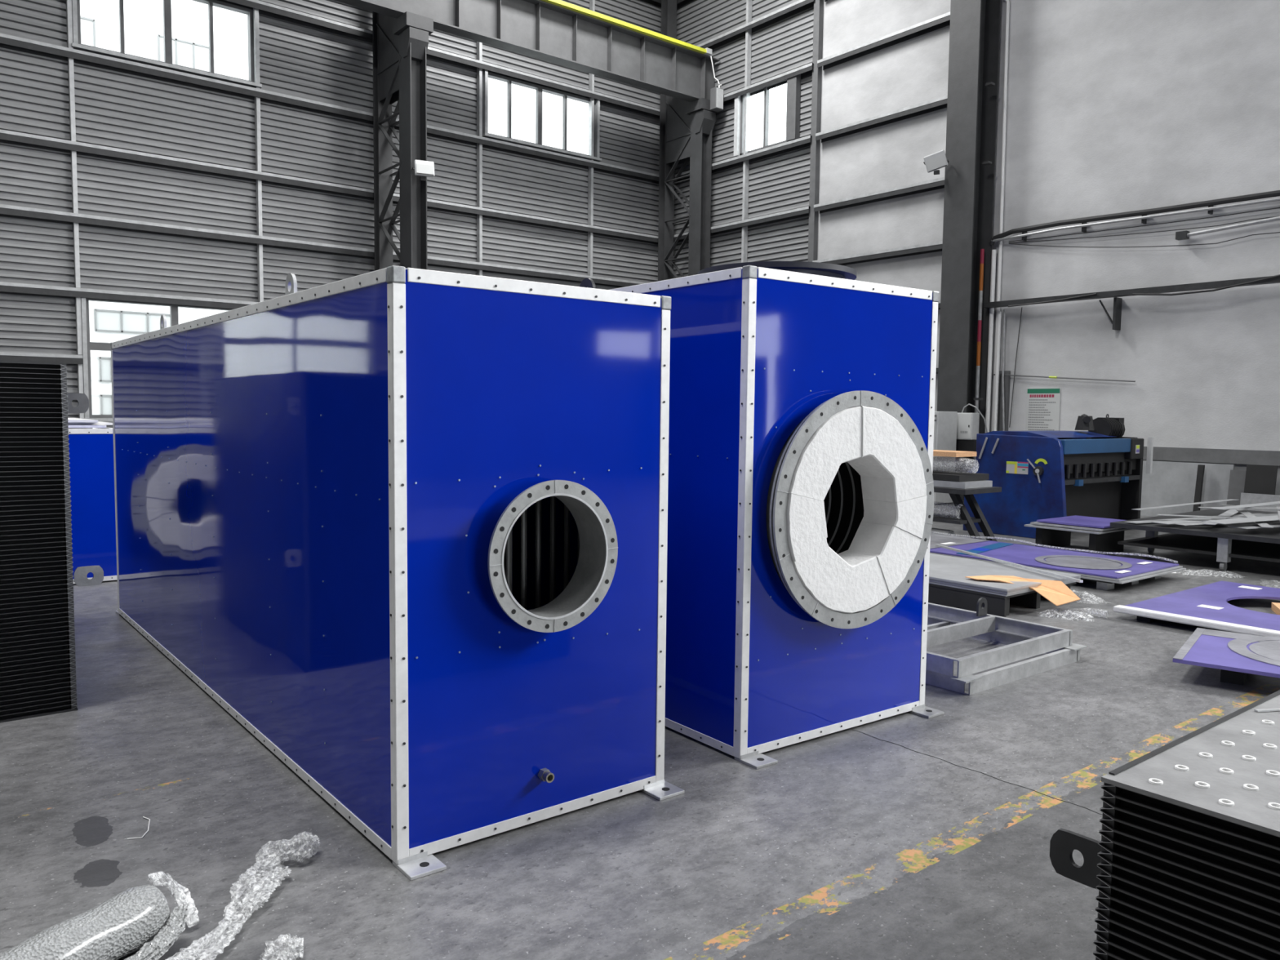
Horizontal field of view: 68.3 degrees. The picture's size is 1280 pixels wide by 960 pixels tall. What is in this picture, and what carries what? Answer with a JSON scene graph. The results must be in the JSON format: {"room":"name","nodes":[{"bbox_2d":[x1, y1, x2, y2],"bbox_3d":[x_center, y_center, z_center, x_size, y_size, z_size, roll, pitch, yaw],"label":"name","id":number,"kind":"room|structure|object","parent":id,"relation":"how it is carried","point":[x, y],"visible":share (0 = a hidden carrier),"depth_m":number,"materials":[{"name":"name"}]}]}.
{"room":"factory workshop","nodes":[
{"label":"factory workshop","id":0,"kind":"room"},
{"bbox_2d":[0,0,661,427],"bbox_3d":[-10.271,-6.307,16.373,28.050,13.200,0.262,-3,5,-38],"label":"wall","id":1,"kind":"structure","parent":0,"point":[121,180],"depth_m":18.73,"materials":[{"name":"metal"}]},
{"bbox_2d":[80,297,235,422],"bbox_3d":[-8.783,-2.228,17.908,3.200,2.240,0.310,-3,5,-38],"label":"window","id":2,"kind":"structure","parent":1,"relation":"in","point":[87,346],"depth_m":17.03,"materials":[{"name":"metal"}]},
{"bbox_2d":[71,0,262,88],"bbox_3d":[-8.711,-8.352,17.471,3.200,1.480,0.310,-3,5,-38],"label":"window","id":3,"kind":"structure","parent":1,"relation":"in","point":[253,81],"depth_m":17.61,"materials":[{"name":"metal"}]},
{"bbox_2d":[482,69,601,161],"bbox_3d":[-2.326,-8.640,22.543,3.280,1.480,0.310,-3,5,-38],"label":"window","id":4,"kind":"structure","parent":1,"relation":"in","point":[486,74],"depth_m":22.49,"materials":[{"name":"metal"}]},
{"bbox_2d":[0,502,1279,959],"bbox_3d":[0.080,1.474,3.865,28.550,0.301,34.120,-3,5,-38],"label":"floor","id":5,"kind":"structure","parent":0,"point":[904,836],"depth_m":3.63,"materials":[{"name":"concrete"}]},
{"bbox_2d":[0,360,103,723],"bbox_3d":[-4.319,0.272,5.129,2.143,1.816,2.080,-3,5,-38],"label":"heat exchanger","id":6,"kind":"object","parent":5,"relation":"on","point":[37,660],"visible":1,"depth_m":4.82,"materials":[{"name":"black metal"}]},
{"bbox_2d":[68,426,116,583],"bbox_3d":[-6.328,0.198,8.682,2.416,1.383,2.322,-3,5,-38],"label":"cabinet","id":7,"kind":"object","parent":5,"relation":"on","point":[91,450],"visible":0.19,"depth_m":8.47,"materials":[{"name":"metal"}]},
{"bbox_2d":[67,425,106,427],"bbox_3d":[-6.356,-0.507,8.645,2.300,0.022,1.800,-3,5,-38],"label":"sheet","id":8,"kind":"object","parent":7,"relation":"on","point":[69,426],"visible":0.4,"depth_m":8.56,"materials":[{"name":"silver metal"}]},
{"bbox_2d":[67,421,112,425],"bbox_3d":[-6.335,-0.534,8.698,2.300,0.022,1.800,-3,5,-40],"label":"sheet","id":9,"kind":"object","parent":8,"relation":"on","point":[99,423],"visible":0.2,"depth_m":8.62,"materials":[{"name":"silver metal"}]},
{"bbox_2d":[67,417,97,422],"bbox_3d":[-6.399,-0.554,8.632,2.300,0.022,1.800,-2,5,-37],"label":"sheet","id":10,"kind":"object","parent":9,"relation":"on","point":[69,420],"visible":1,"depth_m":8.56,"materials":[{"name":"white metal"}]},
{"bbox_2d":[0,871,199,959],"bbox_3d":[-1.617,1.317,2.420,0.262,0.179,1.110,3,5,25],"label":"roll","id":11,"kind":"object","parent":5,"relation":"on","point":[135,918],"visible":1,"depth_m":2.67,"materials":[{"name":"grey"}]},
{"bbox_2d":[127,816,150,839],"bbox_3d":[-1.885,1.317,3.582,0.056,0.004,0.194,0,4,-12],"label":"wire curl","id":12,"kind":"object","parent":5,"relation":"on","point":[143,816],"visible":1,"depth_m":3.54,"materials":[{"name":"white metal"}]},
{"bbox_2d":[165,831,319,959],"bbox_3d":[-1.274,1.324,2.995,0.190,0.090,0.864,1,4,4],"label":"plastic film","id":13,"kind":"object","parent":5,"relation":"on","point":[232,911],"visible":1,"depth_m":3.05,"materials":[{"name":"white"}]},
{"bbox_2d":[260,933,303,959],"bbox_3d":[-1.034,1.361,2.735,0.120,0.059,0.136,2,4,12],"label":"scrap","id":14,"kind":"object","parent":5,"relation":"on","point":[298,944],"visible":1,"depth_m":2.74,"materials":[{"name":"white"}]},
{"bbox_2d":[110,265,684,880],"bbox_3d":[-1.936,0.075,5.577,1.239,2.200,5.308,-3,5,-38],"label":"tall cabinet","id":15,"kind":"object","parent":5,"relation":"on","point":[406,528],"visible":1,"depth_m":3.69,"materials":[{"name":"metal"}]},
{"bbox_2d":[372,11,433,271],"bbox_3d":[-4.873,-6.442,19.150,0.700,13.200,1.930,-3,5,-38],"label":"lattice column","id":16,"kind":"structure","parent":5,"relation":"on","point":[400,44],"depth_m":18.78,"materials":[{"name":"metal"}]},
{"bbox_2d":[412,160,435,181],"bbox_3d":[-4.213,-6.035,18.393,0.448,0.351,0.260,-1,4,-24],"label":"floodlight","id":17,"kind":"object","parent":16,"relation":"attached to","point":[422,168],"visible":1,"depth_m":18.30,"materials":[{"name":"grey metal"}]},
{"bbox_2d":[333,0,719,102],"bbox_3d":[-8.917,-9.341,14.862,28.506,1.060,0.400,-3,5,-38],"label":"beam","id":18,"kind":"structure","parent":16,"relation":"on","point":[540,29],"depth_m":20.65,"materials":[{"name":"grey metal"}]},
{"bbox_2d":[541,0,711,55],"bbox_3d":[-8.918,-9.909,14.521,27.120,0.119,0.180,-3,5,-38],"label":"rail","id":19,"kind":"object","parent":18,"relation":"on","point":[708,51],"visible":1,"depth_m":21.33,"materials":[{"name":"yellow metal"}]},
{"bbox_2d":[710,54,719,84],"bbox_3d":[1.818,-10.008,22.942,0.260,0.778,0.080,1,4,8],"label":"cable","id":20,"kind":"object","parent":19,"relation":"hanging from","point":[710,55],"visible":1,"depth_m":22.93,"materials":[{"name":"white plastic"}]},
{"bbox_2d":[657,0,719,281],"bbox_3d":[1.152,-6.707,23.840,0.700,13.200,1.780,-3,5,-38],"label":"lattice column","id":21,"kind":"structure","parent":5,"relation":"on","point":[686,127],"depth_m":23.67,"materials":[{"name":"metal"}]},
{"bbox_2d":[609,265,944,768],"bbox_3d":[0.009,0.041,6.025,1.384,2.251,3.630,-2,5,-36],"label":"tall cabinet","id":22,"kind":"object","parent":5,"relation":"on","point":[801,485],"visible":0.7,"depth_m":4.51,"materials":[{"name":"metal"}]},
{"bbox_2d":[697,261,857,279],"bbox_3d":[0.736,-1.066,5.106,0.850,0.100,0.850,-3,5,-38],"label":"flange","id":23,"kind":"structure","parent":22,"relation":"on","point":[826,269],"depth_m":4.75,"materials":[{"name":"metal"}]},
{"bbox_2d":[931,528,955,536],"bbox_3d":[3.442,0.670,12.303,0.180,0.180,1.400,-3,5,-38],"label":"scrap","id":24,"kind":"object","parent":5,"relation":"on","point":[949,532],"visible":0.12,"depth_m":11.79,"materials":[{"name":"grey metal"}]},
{"bbox_2d":[932,411,957,504],"bbox_3d":[5.246,-0.423,17.378,0.630,1.680,0.890,-3,5,-38],"label":"tall cabinet","id":25,"kind":"object","parent":5,"relation":"on","point":[944,422],"visible":0.19,"depth_m":16.99,"materials":[{"name":"grey metal"}]},
{"bbox_2d":[933,486,1001,541],"bbox_3d":[3.508,0.403,12.398,0.800,0.739,2.300,-3,5,-38],"label":"bench","id":26,"kind":"object","parent":5,"relation":"on","point":[954,493],"visible":0.33,"depth_m":11.68,"materials":[{"name":"metal"}]},
{"bbox_2d":[933,501,963,519],"bbox_3d":[3.462,0.340,12.292,0.190,0.185,1.600,-3,5,-38],"label":"roll","id":27,"kind":"object","parent":26,"relation":"on","point":[946,504],"visible":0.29,"depth_m":11.80,"materials":[{"name":"white metal"}]},
{"bbox_2d":[933,480,992,488],"bbox_3d":[3.507,-0.008,12.376,0.600,0.077,2.080,-3,5,-38],"label":"board","id":28,"kind":"object","parent":26,"relation":"on","point":[983,483],"visible":0.36,"depth_m":11.56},
{"bbox_2d":[932,470,989,481],"bbox_3d":[3.502,-0.091,12.418,0.650,0.077,2.000,-3,5,-38],"label":"stack","id":29,"kind":"object","parent":28,"relation":"on","point":[943,475],"visible":0.36,"depth_m":11.64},
{"bbox_2d":[932,456,978,473],"bbox_3d":[3.476,-0.228,12.322,0.200,0.207,2.005,-3,5,-38],"label":"roll","id":30,"kind":"object","parent":29,"relation":"on","point":[946,459],"visible":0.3,"depth_m":11.76,"materials":[{"name":"white metal"}]},
{"bbox_2d":[933,449,977,457],"bbox_3d":[3.468,-0.377,12.444,0.450,0.060,1.880,-3,5,-38],"label":"plank","id":31,"kind":"object","parent":30,"relation":"on","point":[935,452],"visible":0.36,"depth_m":11.72,"materials":[{"name":"brown wood"}]},
{"bbox_2d":[937,0,1000,502],"bbox_3d":[6.135,-6.201,17.564,0.800,13.200,0.920,-3,5,-38],"label":"steel column","id":32,"kind":"structure","parent":5,"relation":"on","point":[975,24],"depth_m":17.54,"materials":[{"name":"metal"}]},
{"bbox_2d":[923,150,948,174],"bbox_3d":[5.502,-5.900,17.522,0.448,0.391,0.254,3,5,25],"label":"floodlight","id":33,"kind":"object","parent":32,"relation":"attached to","point":[934,162],"visible":1,"depth_m":17.44,"materials":[{"name":"grey metal"}]},
{"bbox_2d":[955,413,979,451],"bbox_3d":[5.991,-0.875,17.288,0.245,0.710,0.400,-3,5,-38],"label":"box","id":34,"kind":"object","parent":32,"relation":"attached to","point":[967,424],"visible":0.91,"depth_m":17.18,"materials":[{"name":"grey metal"}]},
{"bbox_2d":[961,403,987,432],"bbox_3d":[6.125,-0.529,17.234,0.523,1.733,0.181,2,4,15],"label":"cable","id":35,"kind":"object","parent":34,"relation":"attached to","point":[978,410],"visible":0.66,"depth_m":17.10,"materials":[{"name":"white plastic"}]},
{"bbox_2d":[972,248,984,467],"bbox_3d":[6.380,-2.015,17.815,0.067,4.620,0.070,-3,5,-38],"label":"pipe","id":36,"kind":"object","parent":32,"relation":"attached to","point":[982,251],"visible":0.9,"depth_m":17.73,"materials":[{"name":"orange"}]},
{"bbox_2d":[984,249,996,433],"bbox_3d":[6.582,-2.000,17.771,0.080,4.600,0.084,-3,5,-38],"label":"conduit","id":37,"kind":"object","parent":32,"relation":"attached to","point":[993,251],"visible":0.66,"depth_m":17.70,"materials":[{"name":"white metal"}]},
{"bbox_2d":[991,373,1135,382],"bbox_3d":[7.399,-1.827,16.816,0.044,0.214,2.772,-3,5,-38],"label":"rod","id":38,"kind":"object","parent":32,"relation":"attached to","point":[1054,377],"visible":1,"depth_m":16.62,"materials":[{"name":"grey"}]},
{"bbox_2d":[928,582,1075,617],"bbox_3d":[2.600,0.914,8.817,1.150,0.170,2.420,-3,5,-38],"label":"trestle","id":39,"kind":"object","parent":5,"relation":"on","point":[997,605],"visible":0.24,"depth_m":7.85,"materials":[{"name":"black metal"}]},
{"bbox_2d":[928,553,1080,596],"bbox_3d":[2.609,0.799,8.809,1.205,0.062,2.469,-3,5,-38],"label":"sheets","id":40,"kind":"object","parent":39,"relation":"on","point":[945,571],"visible":0.32,"depth_m":8.15,"materials":[{"name":"grey metal"}]},
{"bbox_2d":[935,543,1083,582],"bbox_3d":[3.338,0.751,8.739,0.030,0.020,2.148,0,4,-14],"label":"bar","id":41,"kind":"object","parent":40,"relation":"on","point":[1075,580],"visible":1,"depth_m":8.52,"materials":[{"name":"metal"}]},
{"bbox_2d":[964,575,1079,605],"bbox_3d":[3.164,0.906,7.810,0.878,0.160,0.334,3,5,29],"label":"scrap","id":42,"kind":"object","parent":40,"relation":"on","point":[1056,592],"visible":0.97,"depth_m":7.73,"materials":[{"name":"beige cardboard"}]},
{"bbox_2d":[925,617,1086,695],"bbox_3d":[1.777,1.103,6.541,1.400,0.098,1.970,-3,5,-38],"label":"base frame","id":43,"kind":"object","parent":5,"relation":"on","point":[1065,655],"visible":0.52,"depth_m":5.80,"materials":[{"name":"grey metal"}]},
{"bbox_2d":[925,597,1072,678],"bbox_3d":[1.745,0.937,6.544,1.309,0.232,1.904,-3,5,-38],"label":"base frame","id":44,"kind":"object","parent":43,"relation":"on","point":[1044,638],"visible":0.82,"depth_m":6.18,"materials":[{"name":"metal"}]},
{"bbox_2d":[963,413,1153,538],"bbox_3d":[5.947,-0.116,13.367,2.581,1.654,1.479,-3,5,-38],"label":"machine","id":45,"kind":"object","parent":5,"relation":"on","point":[1096,472],"visible":0.97,"depth_m":12.80,"materials":[{"name":"metal"}]},
{"bbox_2d":[1037,608,1093,621],"bbox_3d":[3.410,1.064,7.565,0.434,0.066,0.233,3,5,25],"label":"scrap","id":46,"kind":"object","parent":5,"relation":"on","point":[1077,615],"visible":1,"depth_m":7.54,"materials":[{"name":"white"}]},
{"bbox_2d":[1024,515,1132,555],"bbox_3d":[5.327,0.668,11.371,1.050,0.360,0.900,-3,5,-38],"label":"sheets","id":47,"kind":"object","parent":5,"relation":"on","point":[1055,531],"visible":0.81,"depth_m":11.20,"materials":[{"name":"metal"}]},
{"bbox_2d":[1070,608,1108,617],"bbox_3d":[3.628,1.067,7.625,0.285,0.070,0.070,5,6,45],"label":"film tail","id":48,"kind":"object","parent":5,"relation":"on","point":[1085,609],"visible":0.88,"depth_m":7.58,"materials":[{"name":"white"}]},
{"bbox_2d":[1071,590,1111,604],"bbox_3d":[3.921,1.014,8.381,0.317,0.061,0.595,1,4,-1],"label":"scrap","id":49,"kind":"object","parent":5,"relation":"on","point":[1084,595],"visible":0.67,"depth_m":8.24,"materials":[{"name":"white"}]},
{"bbox_2d":[1080,575,1160,590],"bbox_3d":[3.897,0.865,10.246,1.260,0.095,3.000,-3,5,-38],"label":"pallet","id":50,"kind":"object","parent":5,"relation":"on","point":[1104,585],"visible":0.12,"depth_m":8.80,"materials":[{"name":"grey metal"}]},
{"bbox_2d":[929,531,1186,583],"bbox_3d":[3.936,0.765,10.191,1.380,0.109,3.120,-3,5,-38],"label":"metal panel","id":51,"kind":"object","parent":50,"relation":"on","point":[1108,568],"visible":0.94,"depth_m":9.67,"materials":[{"name":"metal"}]},
{"bbox_2d":[1049,689,1279,959],"bbox_3d":[1.994,1.062,1.970,1.500,0.837,1.623,-3,5,-38],"label":"heat exchanger","id":52,"kind":"object","parent":5,"relation":"on","point":[1184,864],"visible":1,"depth_m":1.95,"materials":[{"name":"black metal"}]},
{"bbox_2d":[1140,460,1234,516],"bbox_3d":[8.430,0.143,15.445,0.150,0.900,2.240,-3,5,-38],"label":"sheet","id":53,"kind":"object","parent":5,"relation":"on","point":[1169,483],"visible":0.5,"depth_m":15.14,"materials":[{"name":"metal"}]},
{"bbox_2d":[1110,508,1279,571],"bbox_3d":[7.367,0.715,10.695,3.100,0.409,2.600,-3,5,-38],"label":"metal sheet","id":54,"kind":"object","parent":5,"relation":"on","point":[1224,541],"visible":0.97,"depth_m":10.36,"materials":[{"name":"metal"}]},
{"bbox_2d":[1133,498,1238,510],"bbox_3d":[6.749,0.299,11.610,2.504,0.015,0.100,-2,5,-35],"label":"metal offcut","id":55,"kind":"object","parent":54,"relation":"on","point":[1228,500],"visible":1,"depth_m":11.50,"materials":[{"name":"metal"}]},
{"bbox_2d":[1124,513,1264,523],"bbox_3d":[6.578,0.449,11.070,2.329,0.025,0.160,-1,4,-24],"label":"metal offcut","id":56,"kind":"object","parent":54,"relation":"on","point":[1197,517],"visible":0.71,"depth_m":10.90,"materials":[{"name":"metal"}]},
{"bbox_2d":[1117,533,1279,562],"bbox_3d":[7.367,0.745,10.697,2.900,0.030,2.500,-3,5,-38],"label":"metal panel","id":57,"kind":"object","parent":54,"relation":"attached to","point":[1262,551],"depth_m":10.49,"materials":[{"name":"black metal"}]},
{"bbox_2d":[1151,513,1278,524],"bbox_3d":[7.004,0.434,10.959,2.809,0.035,0.200,-1,4,-24],"label":"metal offcut","id":58,"kind":"object","parent":54,"relation":"on","point":[1198,520],"visible":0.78,"depth_m":10.63,"materials":[{"name":"metal"}]},
{"bbox_2d":[1202,508,1244,524],"bbox_3d":[6.903,0.409,11.101,0.120,0.015,2.560,4,5,39],"label":"metal offcut","id":59,"kind":"object","parent":58,"relation":"on","point":[1229,513],"visible":0.64,"depth_m":11.06,"materials":[{"name":"metal"}]},
{"bbox_2d":[1175,520,1279,525],"bbox_3d":[6.925,0.448,10.513,2.193,0.065,0.140,0,4,-14],"label":"metal offcut","id":60,"kind":"object","parent":54,"relation":"on","point":[1190,523],"visible":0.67,"depth_m":10.29,"materials":[{"name":"grey metal"}]},
{"bbox_2d":[1227,523,1279,528],"bbox_3d":[7.377,0.462,10.202,2.433,0.045,0.220,-1,4,-18],"label":"metal offcut","id":61,"kind":"object","parent":54,"relation":"on","point":[1273,525],"visible":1,"depth_m":9.91,"materials":[{"name":"metal"}]},
{"bbox_2d":[1157,514,1241,518],"bbox_3d":[6.909,0.430,10.371,2.147,0.025,0.120,2,4,24],"label":"metal offcut","id":62,"kind":"object","parent":61,"relation":"on","point":[1157,514],"visible":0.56,"depth_m":10.62,"materials":[{"name":"metal"}]},
{"bbox_2d":[1235,509,1273,528],"bbox_3d":[6.729,0.416,10.354,0.100,0.055,1.477,2,4,23],"label":"metal offcut","id":63,"kind":"object","parent":62,"relation":"on","point":[1263,524],"visible":0.71,"depth_m":10.46,"materials":[{"name":"grey metal"}]},
{"bbox_2d":[1201,515,1279,524],"bbox_3d":[6.547,0.421,10.062,1.208,0.035,0.260,-1,4,-21],"label":"metal offcut","id":64,"kind":"object","parent":63,"relation":"on","point":[1242,520],"visible":1,"depth_m":10.00,"materials":[{"name":"metal"}]},
{"bbox_2d":[1276,506,1279,519],"bbox_3d":[6.979,0.399,10.200,0.120,0.065,2.008,3,5,32],"label":"metal offcut","id":65,"kind":"object","parent":64,"relation":"on","point":[1277,509],"visible":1,"depth_m":10.63,"materials":[{"name":"grey metal"}]},
{"bbox_2d":[1198,506,1279,508],"bbox_3d":[7.239,0.322,10.753,1.527,0.055,0.090,2,4,20],"label":"metal offcut","id":66,"kind":"object","parent":65,"relation":"on","point":[1198,507],"visible":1,"depth_m":10.80,"materials":[{"name":"grey metal"}]},
{"bbox_2d":[1209,501,1279,509],"bbox_3d":[7.428,0.281,11.157,2.220,0.035,0.150,-2,5,-31],"label":"metal offcut","id":67,"kind":"object","parent":66,"relation":"on","point":[1275,502],"visible":1,"depth_m":10.91,"materials":[{"name":"metal"}]},
{"bbox_2d":[1113,581,1279,636],"bbox_3d":[5.251,1.087,7.299,2.060,0.104,2.190,-3,5,-38],"label":"sheet","id":68,"kind":"object","parent":5,"relation":"on","point":[1206,606],"visible":0.98,"depth_m":7.43,"materials":[{"name":"purple metal"}]},
{"bbox_2d":[1192,464,1204,511],"bbox_3d":[8.749,0.204,14.782,0.180,0.880,0.080,-3,5,-38],"label":"post","id":69,"kind":"object","parent":5,"relation":"on","point":[1201,468],"visible":0.64,"depth_m":14.76,"materials":[{"name":"black metal"}]},
{"bbox_2d":[1177,568,1243,577],"bbox_3d":[5.864,0.949,9.708,0.659,0.045,0.320,2,4,19],"label":"scrap","id":70,"kind":"object","parent":5,"relation":"on","point":[1206,570],"visible":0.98,"depth_m":9.68,"materials":[{"name":"white metal"}]},
{"bbox_2d":[1219,504,1234,506],"bbox_3d":[8.911,0.529,14.322,0.140,0.300,0.160,-3,5,-38],"label":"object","id":71,"kind":"object","parent":5,"relation":"on","point":[1220,505],"visible":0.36,"depth_m":14.31,"materials":[{"name":"grey metal"}]},
{"bbox_2d":[1220,669,1248,684],"bbox_3d":[4.487,1.189,5.572,1.720,0.129,0.880,4,5,37],"label":"support block","id":72,"kind":"object","parent":5,"relation":"on","point":[1226,676],"visible":0.21,"depth_m":5.71,"materials":[{"name":"black"}]},
{"bbox_2d":[1172,627,1279,678],"bbox_3d":[4.362,1.109,5.547,2.000,0.028,1.160,4,5,37],"label":"sheet","id":73,"kind":"object","parent":72,"relation":"on","point":[1209,648],"visible":1,"depth_m":5.85,"materials":[{"name":"purple metal"}]},
{"bbox_2d":[1240,493,1279,512],"bbox_3d":[9.344,0.476,13.727,0.080,0.500,1.100,-3,5,-38],"label":"sheet","id":74,"kind":"object","parent":5,"relation":"on","point":[1246,498],"visible":0.4,"depth_m":13.94,"materials":[{"name":"grey metal"}]},
{"bbox_2d":[1244,464,1277,494],"bbox_3d":[9.260,0.237,14.116,0.150,0.920,0.400,-3,5,-38],"label":"board","id":75,"kind":"object","parent":5,"relation":"on","point":[1260,479],"visible":0.36,"depth_m":14.10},
{"bbox_2d":[1262,579,1279,587],"bbox_3d":[6.106,1.003,9.008,0.322,0.044,0.954,3,5,34],"label":"scrap","id":76,"kind":"object","parent":5,"relation":"on","point":[1264,580],"visible":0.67,"depth_m":9.13,"materials":[{"name":"white metal"}]},
{"bbox_2d":[1271,602,1279,614],"bbox_3d":[5.262,1.081,7.686,0.100,0.060,0.560,2,4,23],"label":"block","id":77,"kind":"object","parent":5,"relation":"on","point":[1275,606],"visible":1,"depth_m":7.84,"materials":[{"name":"beige wood"}]},
{"bbox_2d":[673,0,1279,495],"bbox_3d":[11.125,-5.748,12.031,0.400,13.200,33.620,-3,5,-38],"label":"wall","id":78,"kind":"structure","parent":0,"point":[1113,106],"depth_m":16.60,"materials":[{"name":"paint"}]},
{"bbox_2d":[710,84,723,111],"bbox_3d":[1.874,-9.308,22.904,0.270,0.637,0.212,-3,5,-38],"label":"junction box","id":79,"kind":"object","parent":78,"relation":"attached to","point":[716,93],"visible":1,"depth_m":22.83,"materials":[{"name":"white metal"}]},
{"bbox_2d":[733,74,800,156],"bbox_3d":[2.988,-8.505,22.070,0.260,1.480,1.980,-3,5,-38],"label":"window","id":80,"kind":"structure","parent":78,"relation":"in","point":[793,83],"depth_m":22.05,"materials":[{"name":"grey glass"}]},
{"bbox_2d":[992,311,1001,431],"bbox_3d":[6.675,-1.417,17.688,0.068,3.450,0.072,-3,5,-38],"label":"conduit","id":81,"kind":"object","parent":78,"relation":"attached to","point":[999,313],"visible":0.66,"depth_m":17.62,"materials":[{"name":"white metal"}]},
{"bbox_2d":[991,0,1009,431],"bbox_3d":[6.682,-4.295,17.627,0.061,9.200,0.182,-3,5,-38],"label":"conduit","id":82,"kind":"object","parent":78,"relation":"attached to","point":[1007,5],"visible":0.8,"depth_m":17.46,"materials":[{"name":"white metal"}]},
{"bbox_2d":[997,370,1010,431],"bbox_3d":[6.785,-0.813,17.684,0.104,2.450,0.180,-3,5,-38],"label":"duct","id":83,"kind":"object","parent":78,"relation":"attached to","point":[1006,378],"visible":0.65,"depth_m":17.60,"materials":[{"name":"grey metal"}]},
{"bbox_2d":[1001,309,1005,431],"bbox_3d":[6.777,-1.670,17.544,0.038,2.982,0.160,-3,5,-38],"label":"conduit","id":84,"kind":"object","parent":83,"relation":"attached to","point":[1004,310],"visible":0.79,"depth_m":17.54,"materials":[{"name":"metal"}]},
{"bbox_2d":[1025,387,1061,431],"bbox_3d":[7.295,-1.191,17.092,0.022,0.940,0.630,-3,5,-38],"label":"notice board","id":85,"kind":"object","parent":78,"relation":"attached to","point":[1042,405],"visible":0.87,"depth_m":17.07,"materials":[{"name":"white paper"}]},
{"bbox_2d":[982,274,1279,330],"bbox_3d":[9.746,-2.677,13.614,0.388,0.655,10.420,-3,5,-38],"label":"cable tray","id":86,"kind":"object","parent":78,"relation":"attached to","point":[1219,285],"visible":1,"depth_m":15.52,"materials":[{"name":"metal"}]},
{"bbox_2d":[1008,306,1022,427],"bbox_3d":[6.929,-2.069,17.395,0.015,2.201,0.164,-3,5,-38],"label":"wire","id":87,"kind":"object","parent":86,"relation":"hanging from","point":[1021,307],"visible":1,"depth_m":17.40,"materials":[{"name":"grey"}]},
{"bbox_2d":[989,190,1279,245],"bbox_3d":[9.675,-4.196,13.780,0.185,0.269,9.958,-3,5,-38],"label":"cable","id":88,"kind":"object","parent":78,"relation":"attached to","point":[1210,203],"visible":1,"depth_m":15.49,"materials":[{"name":"grey plastic"}]},
{"bbox_2d":[1008,216,1279,243],"bbox_3d":[9.256,-3.953,14.261,0.120,0.357,8.001,-3,5,-38],"label":"lamp","id":89,"kind":"object","parent":88,"relation":"hanging from","point":[1181,235],"depth_m":14.74,"materials":[{"name":"metal"}]},
{"bbox_2d":[1008,231,1279,247],"bbox_3d":[9.290,-3.879,14.295,0.013,0.468,8.002,-3,5,-38],"label":"wire","id":90,"kind":"object","parent":88,"relation":"hanging from","point":[1276,232],"visible":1,"depth_m":15.47,"materials":[{"name":"grey"}]},
{"bbox_2d":[1008,207,1279,241],"bbox_3d":[9.292,-4.095,14.279,0.013,0.113,8.000,-3,5,-38],"label":"wire","id":91,"kind":"object","parent":88,"relation":"hanging from","point":[1277,207],"visible":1,"depth_m":15.43,"materials":[{"name":"grey"}]},
{"bbox_2d":[1142,446,1279,466],"bbox_3d":[9.954,-0.291,13.768,0.060,0.220,10.900,-3,5,-38],"label":"beam","id":92,"kind":"structure","parent":78,"relation":"attached to","point":[1170,454],"depth_m":14.84,"materials":[{"name":"grey metal"}]},
{"bbox_2d":[1226,469,1246,505],"bbox_3d":[9.148,0.262,14.451,0.150,0.820,0.260,-3,5,-38],"label":"sheet","id":93,"kind":"object","parent":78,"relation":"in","point":[1237,477],"depth_m":14.46,"materials":[{"name":"grey metal"}]},
{"label":"outside","id":94,"kind":"structure","parent":0,"visible":0},
{"bbox_3d":[-17.029,-1.077,39.616,100.000,0.300,42.880,-3,5,-38],"label":"ground","id":95,"kind":"structure","parent":94,"visible":0},
{"bbox_2d":[80,0,588,414],"bbox_3d":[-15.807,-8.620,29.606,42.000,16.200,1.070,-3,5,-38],"label":"window panes","id":96,"kind":"structure","parent":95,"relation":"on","point":[109,322],"depth_m":29.75,"materials":[{"name":"white glass"}]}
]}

